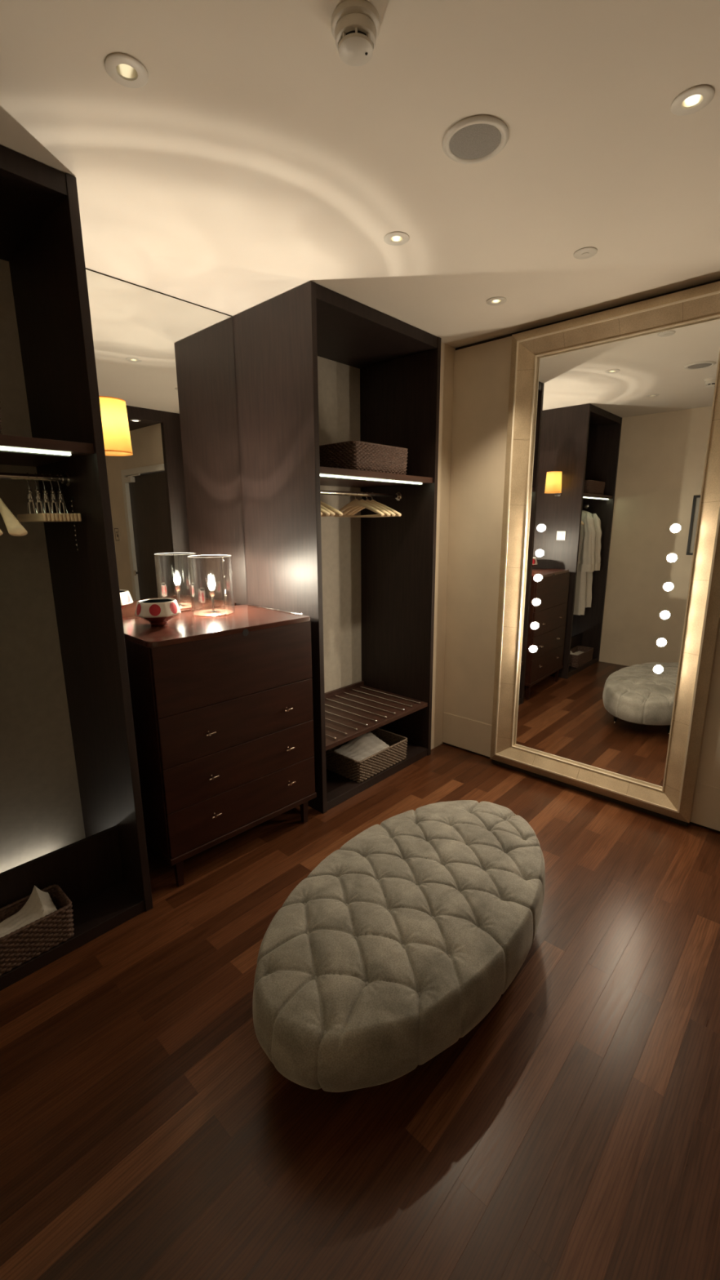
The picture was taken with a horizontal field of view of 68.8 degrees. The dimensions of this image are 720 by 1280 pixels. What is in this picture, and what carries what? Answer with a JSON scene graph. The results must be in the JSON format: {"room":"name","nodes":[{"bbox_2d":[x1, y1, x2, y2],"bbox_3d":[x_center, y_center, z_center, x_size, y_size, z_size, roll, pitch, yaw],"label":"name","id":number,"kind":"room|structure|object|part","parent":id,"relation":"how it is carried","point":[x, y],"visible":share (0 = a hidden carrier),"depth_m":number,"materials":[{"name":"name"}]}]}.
{"room":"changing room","nodes":[
{"label":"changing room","id":0,"kind":"room"},
{"bbox_2d":[0,258,361,873],"bbox_3d":[-0.993,-0.338,2.711,0.099,2.590,2.910,11,17,41],"label":"wall","id":1,"kind":"structure","parent":0,"point":[41,812],"depth_m":2.32,"materials":[{"name":"beige paint"}]},
{"bbox_2d":[85,267,247,620],"bbox_3d":[-0.980,-0.468,2.607,0.014,2.290,0.965,11,17,41],"label":"mirror","id":2,"kind":"object","parent":1,"relation":"attached to","point":[171,359],"visible":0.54,"depth_m":2.57,"materials":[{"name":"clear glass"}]},
{"bbox_2d":[98,395,133,456],"bbox_3d":[-0.970,-0.793,1.986,0.151,0.216,0.196,11,17,41],"label":"wall sconce","id":3,"kind":"object","parent":2,"relation":"attached to","point":[115,426],"visible":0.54,"depth_m":1.95,"materials":[{"name":"yellow fabric"}]},
{"bbox_3d":[-0.955,-0.900,1.979,0.135,0.004,0.135,-7,14,-28],"label":"shade trim","id":4,"kind":"part","parent":3,"relation":"part of","materials":[{"name":"yellow fabric"}]},
{"bbox_3d":[-0.954,-0.718,2.020,0.151,0.004,0.151,11,17,41],"label":"shade trim","id":5,"kind":"part","parent":3,"relation":"part of","materials":[{"name":"orange fabric"}]},
{"bbox_2d":[0,742,719,1279],"bbox_3d":[0.981,1.316,1.380,5.400,0.080,3.322,11,17,41],"label":"floor","id":6,"kind":"structure","parent":0,"point":[148,1131],"depth_m":1.46,"materials":[{"name":"brown wood"}]},
{"bbox_2d":[0,144,152,991],"bbox_3d":[-1.400,-0.123,1.764,0.611,2.589,0.924,11,17,41],"label":"wardrobe","id":7,"kind":"object","parent":6,"relation":"on","point":[104,874],"visible":0.97,"depth_m":1.97,"materials":[{"name":"brown wood"}]},
{"bbox_2d":[0,497,27,536],"bbox_3d":[-1.249,-0.470,1.814,0.380,0.217,0.055,11,17,41],"label":"wooden hanger","id":8,"kind":"object","parent":7,"relation":"hanging from","point":[14,527],"visible":1,"depth_m":1.72,"materials":[{"name":"beige wood"}]},
{"bbox_3d":[-1.381,-0.529,1.653,0.023,0.023,0.864,11,17,41],"label":"hanging rail","id":9,"kind":"part","parent":7,"relation":"part of","materials":[{"name":"silver metal"}]},
{"bbox_2d":[17,472,50,521],"bbox_3d":[-1.180,-0.510,1.883,0.290,0.170,0.023,11,17,41],"label":"hanger","id":10,"kind":"object","parent":7,"relation":"hanging from","point":[29,517],"visible":0.94,"depth_m":1.87,"materials":[{"name":"beige wood"}]},
{"bbox_3d":[-1.409,-1.358,1.490,0.607,0.059,0.864,11,17,41],"label":"panel","id":11,"kind":"part","parent":7,"relation":"part of","materials":[{"name":"brown wood"}]},
{"bbox_2d":[0,884,74,975],"bbox_3d":[-1.277,1.062,1.842,0.183,0.137,0.472,11,17,41],"label":"wicker basket","id":12,"kind":"object","parent":7,"relation":"on","point":[28,942],"visible":0.8,"depth_m":1.88,"materials":[{"name":"brown wicker"}]},
{"bbox_2d":[0,885,57,937],"bbox_3d":[-1.273,1.009,1.830,0.125,0.120,0.380,11,17,41],"label":"folded towel","id":13,"kind":"object","parent":12,"relation":"in","point":[39,904],"visible":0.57,"depth_m":1.93,"materials":[{"name":"beige fabric"}]},
{"bbox_2d":[34,473,58,521],"bbox_3d":[-1.163,-0.514,1.901,0.290,0.170,0.023,11,17,41],"label":"hanger","id":14,"kind":"object","parent":7,"relation":"hanging from","point":[54,517],"visible":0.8,"depth_m":1.89,"materials":[{"name":"beige wood"}]},
{"bbox_2d":[0,434,93,466],"bbox_3d":[-1.409,-0.617,1.659,0.596,0.032,0.864,11,17,41],"label":"shelf","id":15,"kind":"object","parent":7,"relation":"attached to","point":[14,450],"depth_m":1.74,"materials":[{"name":"brown wood"}]},
{"bbox_2d":[42,473,66,521],"bbox_3d":[-1.146,-0.518,1.919,0.290,0.170,0.023,11,17,41],"label":"hanger","id":16,"kind":"object","parent":7,"relation":"hanging from","point":[62,517],"visible":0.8,"depth_m":1.91,"materials":[{"name":"beige wood"}]},
{"bbox_2d":[48,474,74,521],"bbox_3d":[-1.129,-0.523,1.937,0.290,0.170,0.023,11,17,41],"label":"hanger","id":17,"kind":"object","parent":7,"relation":"hanging from","point":[69,517],"visible":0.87,"depth_m":1.93,"materials":[{"name":"beige wood"}]},
{"bbox_2d":[60,471,71,486],"bbox_3d":[-1.097,-0.598,1.956,0.052,0.052,0.023,11,17,41],"label":"socket","id":18,"kind":"object","parent":7,"relation":"attached to","point":[66,477],"depth_m":1.95,"materials":[{"name":"metal"}]},
{"bbox_2d":[57,474,81,521],"bbox_3d":[-1.112,-0.527,1.955,0.290,0.170,0.023,11,17,41],"label":"hanger","id":19,"kind":"object","parent":7,"relation":"hanging from","point":[77,517],"visible":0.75,"depth_m":1.94,"materials":[{"name":"beige wood"}]},
{"bbox_3d":[-1.395,1.115,2.042,0.605,0.050,0.864,11,17,41],"label":"panel","id":20,"kind":"part","parent":7,"relation":"part of","materials":[{"name":"brown wood"}]},
{"bbox_2d":[71,497,78,551],"bbox_3d":[-1.070,-0.434,1.975,0.012,0.200,0.012,11,17,41],"label":"shelf pin holes","id":21,"kind":"object","parent":7,"relation":"hanging from","point":[72,498],"visible":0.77,"depth_m":1.97,"materials":[{"name":"black plastic"}]},
{"bbox_2d":[122,604,316,886],"bbox_3d":[-0.711,0.442,2.607,0.812,1.111,0.598,-13,17,-43],"label":"dresser","id":22,"kind":"object","parent":6,"relation":"on","point":[222,705],"depth_m":2.32,"materials":[{"name":"brown wood"}]},
{"bbox_2d":[134,598,181,625],"bbox_3d":[-0.913,-0.125,2.379,0.198,0.108,0.183,-4,13,-16],"label":"ceramic bowl","id":23,"kind":"object","parent":22,"relation":"on","point":[157,611],"visible":1,"depth_m":2.32,"materials":[{"name":"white ceramic"}]},
{"bbox_3d":[-0.792,1.010,2.302,0.034,0.135,0.034,-13,17,-43],"label":"leg","id":24,"kind":"part","parent":22,"relation":"part of","materials":[{"name":"brown wood"}]},
{"bbox_3d":[-0.641,0.398,2.253,0.049,0.020,0.023,-13,17,-43],"label":"drawer pull","id":25,"kind":"part","parent":22,"relation":"part of","materials":[{"name":"grey metal"}]},
{"bbox_2d":[187,555,235,616],"bbox_3d":[-0.746,-0.277,2.644,0.213,0.289,0.213,11,17,41],"label":"lamp","id":26,"kind":"object","parent":22,"relation":"on","point":[212,612],"visible":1,"depth_m":2.64,"materials":[{"name":"clear glass"}]},
{"bbox_3d":[-0.745,-0.197,2.662,0.032,0.114,0.032,11,17,41],"label":"stem","id":27,"kind":"part","parent":26,"relation":"part of","materials":[{"name":"silver metal"}]},
{"bbox_3d":[-0.745,-0.139,2.674,0.202,0.006,0.202,11,17,41],"label":"plate","id":28,"kind":"part","parent":26,"relation":"part of","materials":[{"name":"orange metal"}]},
{"bbox_3d":[-0.640,0.597,2.297,0.049,0.020,0.023,-13,17,-43],"label":"drawer pull","id":29,"kind":"part","parent":22,"relation":"part of","materials":[{"name":"grey metal"}]},
{"bbox_3d":[-0.639,0.775,2.337,0.049,0.020,0.023,-13,17,-43],"label":"drawer pull","id":30,"kind":"part","parent":22,"relation":"part of","materials":[{"name":"grey metal"}]},
{"bbox_3d":[-0.527,0.109,2.336,0.794,0.288,0.018,-13,17,-43],"label":"flap panel","id":31,"kind":"part","parent":22,"relation":"part of","materials":[{"name":"brown wood"}]},
{"bbox_3d":[-0.717,0.838,2.700,0.806,0.028,0.579,-13,17,-43],"label":"moulding","id":32,"kind":"part","parent":22,"relation":"part of","materials":[{"name":"brown wood"}]},
{"bbox_3d":[-0.526,0.358,2.392,0.794,0.218,0.018,-13,17,-43],"label":"drawer","id":33,"kind":"part","parent":22,"relation":"part of","materials":[{"name":"brown wood"}]},
{"bbox_3d":[-0.524,0.564,2.437,0.794,0.199,0.018,-13,17,-43],"label":"drawer","id":34,"kind":"part","parent":22,"relation":"part of","materials":[{"name":"brown wood"}]},
{"bbox_3d":[-0.523,0.763,2.482,0.794,0.206,0.018,-13,17,-43],"label":"drawer","id":35,"kind":"part","parent":22,"relation":"part of","materials":[{"name":"brown wood"}]},
{"bbox_3d":[-0.460,-0.164,2.782,0.460,0.006,0.025,12,18,44],"label":"acrylic strip","id":36,"kind":"part","parent":22,"relation":"part of","materials":[{"name":"clear plastic"}]},
{"bbox_3d":[-0.296,0.900,2.784,0.034,0.135,0.034,-13,17,-43],"label":"leg","id":37,"kind":"part","parent":22,"relation":"part of","materials":[{"name":"brown wood"}]},
{"bbox_2d":[232,280,440,813],"bbox_3d":[-0.091,-0.441,3.157,0.611,2.589,1.014,11,17,41],"label":"wardrobe","id":38,"kind":"object","parent":6,"relation":"on","point":[278,341],"visible":0.94,"depth_m":2.96,"materials":[{"name":"brown wood"}]},
{"bbox_3d":[-0.423,-0.360,2.803,0.611,2.589,0.030,11,17,41],"label":"panel","id":39,"kind":"part","parent":38,"relation":"part of","materials":[{"name":"brown wood"}]},
{"bbox_2d":[320,507,329,515],"bbox_3d":[-0.317,-0.731,2.800,0.400,0.148,0.039,10,16,38],"label":"wooden hanger","id":40,"kind":"object","parent":38,"relation":"hanging from","point":[324,512],"visible":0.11,"depth_m":2.70,"materials":[{"name":"beige wood"}]},
{"bbox_2d":[320,505,334,516],"bbox_3d":[-0.282,-0.739,2.835,0.400,0.148,0.039,12,17,43],"label":"wooden hanger","id":41,"kind":"object","parent":38,"relation":"hanging from","point":[331,513],"visible":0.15,"depth_m":2.72,"materials":[{"name":"beige wood"}]},
{"bbox_2d":[320,501,342,516],"bbox_3d":[-0.249,-0.747,2.871,0.400,0.148,0.039,10,16,40],"label":"wooden hanger","id":42,"kind":"object","parent":38,"relation":"hanging from","point":[338,513],"visible":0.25,"depth_m":2.78,"materials":[{"name":"beige wood"}]},
{"bbox_2d":[333,491,384,517],"bbox_3d":[-0.016,-0.803,3.119,0.400,0.148,0.039,11,17,41],"label":"wooden hanger","id":43,"kind":"object","parent":38,"relation":"hanging from","point":[355,502],"visible":0.85,"depth_m":3.09,"materials":[{"name":"beige wood"}]},
{"bbox_3d":[-0.072,-0.847,3.046,0.023,0.023,0.954,11,17,41],"label":"hanging rail","id":44,"kind":"part","parent":38,"relation":"part of","materials":[{"name":"silver metal"}]},
{"bbox_2d":[319,440,408,475],"bbox_3d":[-0.020,-1.023,3.020,0.412,0.150,0.467,11,17,41],"label":"wicker basket","id":45,"kind":"object","parent":38,"relation":"on","point":[354,455],"visible":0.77,"depth_m":2.83,"materials":[{"name":"brown wicker"}]},
{"bbox_2d":[325,728,407,782],"bbox_3d":[0.020,0.714,3.365,0.372,0.140,0.482,11,17,41],"label":"wicker basket","id":46,"kind":"object","parent":38,"relation":"on","point":[358,771],"visible":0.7,"depth_m":3.22,"materials":[{"name":"beige wicker"}]},
{"bbox_2d":[333,732,389,760],"bbox_3d":[0.021,0.687,3.337,0.300,0.092,0.220,-10,16,-38],"label":"folded towel","id":47,"kind":"object","parent":46,"relation":"in","point":[365,745],"visible":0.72,"depth_m":3.35,"materials":[{"name":"white fabric"}]},
{"bbox_2d":[342,491,390,517],"bbox_3d":[0.021,-0.812,3.159,0.400,0.148,0.039,11,17,41],"label":"wooden hanger","id":48,"kind":"object","parent":38,"relation":"hanging from","point":[386,513],"visible":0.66,"depth_m":3.11,"materials":[{"name":"beige wood"}]},
{"bbox_3d":[0.022,-0.794,3.163,0.400,0.104,0.039,11,17,41],"label":"shoulder arm","id":49,"kind":"part","parent":48,"relation":"part of","materials":[{"name":"brown wood"}]},
{"bbox_2d":[345,492,395,517],"bbox_3d":[0.053,-0.820,3.192,0.400,0.148,0.039,11,17,41],"label":"wooden hanger","id":50,"kind":"object","parent":38,"relation":"hanging from","point":[353,510],"visible":0.59,"depth_m":3.15,"materials":[{"name":"beige wood"}]},
{"bbox_2d":[350,492,401,517],"bbox_3d":[0.085,-0.828,3.227,0.400,0.148,0.039,10,16,39],"label":"wooden hanger","id":51,"kind":"object","parent":38,"relation":"hanging from","point":[395,512],"visible":0.52,"depth_m":3.17,"materials":[{"name":"beige wood"}]},
{"bbox_3d":[0.085,-0.810,3.231,0.400,0.104,0.039,10,16,39],"label":"shoulder arm","id":52,"kind":"part","parent":51,"relation":"part of","materials":[{"name":"brown wood"}]},
{"bbox_2d":[324,680,427,751],"bbox_3d":[-0.088,0.450,3.358,0.594,0.058,0.952,11,17,41],"label":"shoe shelf","id":53,"kind":"object","parent":38,"relation":"attached to","point":[352,711],"depth_m":3.42,"materials":[{"name":"brown wood"}]},
{"bbox_2d":[320,466,432,488],"bbox_3d":[-0.099,-0.935,3.052,0.596,0.032,0.954,11,17,41],"label":"shelf","id":54,"kind":"object","parent":38,"relation":"attached to","point":[335,477],"depth_m":2.99,"materials":[{"name":"brown wood"}]},
{"bbox_3d":[-0.099,-1.676,2.883,0.607,0.059,0.954,11,17,41],"label":"panel","id":55,"kind":"part","parent":38,"relation":"part of","materials":[{"name":"brown wood"}]},
{"bbox_3d":[-0.086,0.797,3.435,0.605,0.050,0.954,11,17,41],"label":"panel","id":56,"kind":"part","parent":38,"relation":"part of","materials":[{"name":"brown wood"}]},
{"bbox_2d":[395,492,401,500],"bbox_3d":[0.242,-0.924,3.381,0.052,0.052,0.023,11,17,41],"label":"socket","id":57,"kind":"object","parent":38,"relation":"attached to","point":[399,494],"depth_m":3.37,"materials":[{"name":"metal"}]},
{"bbox_3d":[0.242,-0.522,3.510,0.611,2.589,0.030,11,17,41],"label":"panel","id":58,"kind":"part","parent":38,"relation":"part of","materials":[{"name":"brown wood"}]},
{"bbox_2d":[252,800,545,1092],"bbox_3d":[0.212,0.983,1.888,0.748,0.356,1.385,11,17,40],"label":"tufted ottoman","id":59,"kind":"object","parent":6,"relation":"on","point":[407,935],"visible":1,"depth_m":1.57,"materials":[{"name":"grey fabric"}]},
{"bbox_2d":[489,280,719,826],"bbox_3d":[1.276,-0.361,2.823,1.140,2.562,0.077,11,17,41],"label":"mirror","id":60,"kind":"object","parent":6,"relation":"on","point":[608,617],"visible":1,"depth_m":2.78,"materials":[{"name":"gold wood"}]},
{"bbox_3d":[1.038,0.056,3.168,0.042,0.042,0.026,11,17,41],"label":"bulb","id":61,"kind":"part","parent":60,"relation":"part of","materials":[{"name":"white glass"}]},
{"bbox_3d":[1.037,-0.083,3.137,0.042,0.042,0.026,11,17,41],"label":"bulb","id":62,"kind":"part","parent":60,"relation":"part of","materials":[{"name":"white glass"}]},
{"bbox_3d":[1.036,-0.223,3.106,0.042,0.042,0.026,11,17,41],"label":"bulb","id":63,"kind":"part","parent":60,"relation":"part of","materials":[{"name":"white glass"}]},
{"bbox_3d":[1.035,-0.362,3.075,0.042,0.042,0.026,11,17,41],"label":"bulb","id":64,"kind":"part","parent":60,"relation":"part of","materials":[{"name":"white glass"}]},
{"bbox_3d":[1.035,-0.502,3.044,0.042,0.042,0.026,11,17,41],"label":"bulb","id":65,"kind":"part","parent":60,"relation":"part of","materials":[{"name":"white glass"}]},
{"bbox_3d":[1.034,-0.641,3.013,0.042,0.042,0.026,11,17,41],"label":"bulb","id":66,"kind":"part","parent":60,"relation":"part of","materials":[{"name":"white glass"}]},
{"bbox_3d":[1.539,0.154,2.719,0.042,0.042,0.026,11,17,41],"label":"bulb","id":67,"kind":"part","parent":60,"relation":"part of","materials":[{"name":"white glass"}]},
{"bbox_3d":[1.538,0.014,2.688,0.042,0.042,0.026,11,17,41],"label":"bulb","id":68,"kind":"part","parent":60,"relation":"part of","materials":[{"name":"white glass"}]},
{"bbox_3d":[1.538,-0.126,2.657,0.042,0.042,0.026,11,17,41],"label":"bulb","id":69,"kind":"part","parent":60,"relation":"part of","materials":[{"name":"white glass"}]},
{"bbox_3d":[1.537,-0.265,2.626,0.042,0.042,0.026,11,17,41],"label":"bulb","id":70,"kind":"part","parent":60,"relation":"part of","materials":[{"name":"white glass"}]},
{"bbox_3d":[1.536,-0.405,2.595,0.042,0.042,0.026,11,17,41],"label":"bulb","id":71,"kind":"part","parent":60,"relation":"part of","materials":[{"name":"white glass"}]},
{"bbox_3d":[1.535,-0.544,2.564,0.042,0.042,0.026,11,17,41],"label":"bulb","id":72,"kind":"part","parent":60,"relation":"part of","materials":[{"name":"white glass"}]},
{"bbox_2d":[0,0,719,347],"bbox_3d":[0.966,-1.321,0.793,5.400,0.140,3.322,11,17,41],"label":"ceiling","id":73,"kind":"structure","parent":0,"point":[252,164],"depth_m":1.49,"materials":[{"name":"paint"}]},
{"bbox_2d":[104,53,148,88],"bbox_3d":[-0.548,-1.369,1.230,0.095,0.071,0.095,11,17,41],"label":"recessed light","id":74,"kind":"object","parent":73,"relation":"in","point":[119,67],"visible":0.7,"depth_m":1.24,"materials":[{"name":"beige plastic"}]},
{"bbox_2d":[331,0,379,66],"bbox_3d":[-0.009,-1.286,1.127,0.104,0.060,0.104,11,17,41],"label":"smoke detector","id":75,"kind":"object","parent":73,"relation":"attached to","point":[355,24],"visible":1,"depth_m":1.10,"materials":[{"name":"beige plastic"}]},
{"bbox_2d":[383,231,408,245],"bbox_3d":[0.137,-1.537,1.966,0.095,0.071,0.095,11,17,41],"label":"recessed light","id":76,"kind":"object","parent":73,"relation":"in","point":[393,238],"visible":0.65,"depth_m":1.98,"materials":[{"name":"beige plastic"}]},
{"bbox_2d":[442,115,508,164],"bbox_3d":[0.321,-1.390,1.468,0.182,0.010,0.182,11,17,41],"label":"ceiling speaker","id":77,"kind":"object","parent":73,"relation":"attached to","point":[473,140],"visible":1,"depth_m":1.46,"materials":[{"name":"beige plastic"}]},
{"bbox_2d":[449,124,501,159],"bbox_3d":[0.321,-1.390,1.468,0.141,0.009,0.141,11,17,41],"label":"grille","id":78,"kind":"object","parent":77,"relation":"attached to","point":[467,141],"depth_m":1.46,"materials":[{"name":"beige metal"}]},
{"bbox_2d":[486,296,506,305],"bbox_3d":[0.657,-1.665,2.529,0.095,0.071,0.095,11,17,41],"label":"recessed light","id":79,"kind":"object","parent":73,"relation":"in","point":[498,300],"visible":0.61,"depth_m":2.54,"materials":[{"name":"beige plastic"}]},
{"bbox_2d":[573,247,597,259],"bbox_3d":[0.894,-1.532,2.087,0.088,0.008,0.088,11,17,41],"label":"cover","id":80,"kind":"object","parent":73,"relation":"attached to","point":[585,252],"visible":1,"depth_m":2.08,"materials":[{"name":"beige plastic"}]},
{"bbox_2d":[670,84,715,115],"bbox_3d":[0.842,-1.398,1.327,0.095,0.071,0.095,11,17,41],"label":"recessed light","id":81,"kind":"object","parent":73,"relation":"in","point":[685,104],"visible":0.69,"depth_m":1.34,"materials":[{"name":"beige plastic"}]},
{"bbox_2d":[431,342,455,749],"bbox_3d":[0.309,-0.559,3.671,0.649,2.590,0.302,11,17,41],"label":"wall","id":82,"kind":"structure","parent":0,"point":[446,371],"depth_m":3.41,"materials":[{"name":"paint"}]},
{"bbox_2d":[443,336,719,788],"bbox_3d":[1.318,-0.391,2.901,1.900,2.559,0.100,11,17,41],"label":"wall","id":83,"kind":"structure","parent":0,"point":[482,371],"depth_m":3.29,"materials":[{"name":"paint"}]},
{"bbox_2d":[442,711,719,831],"bbox_3d":[1.290,0.755,3.117,1.899,0.225,0.003,11,17,41],"label":"baseboard","id":84,"kind":"structure","parent":83,"relation":"attached to","point":[475,736],"depth_m":3.52,"materials":[{"name":"paint"}]},
{"bbox_2d":[443,279,719,832],"bbox_3d":[1.319,-0.395,2.908,1.910,2.590,0.088,11,17,41],"label":"trim","id":85,"kind":"structure","parent":83,"relation":"attached to","point":[717,280],"depth_m":2.74,"materials":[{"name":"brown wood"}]}
]}

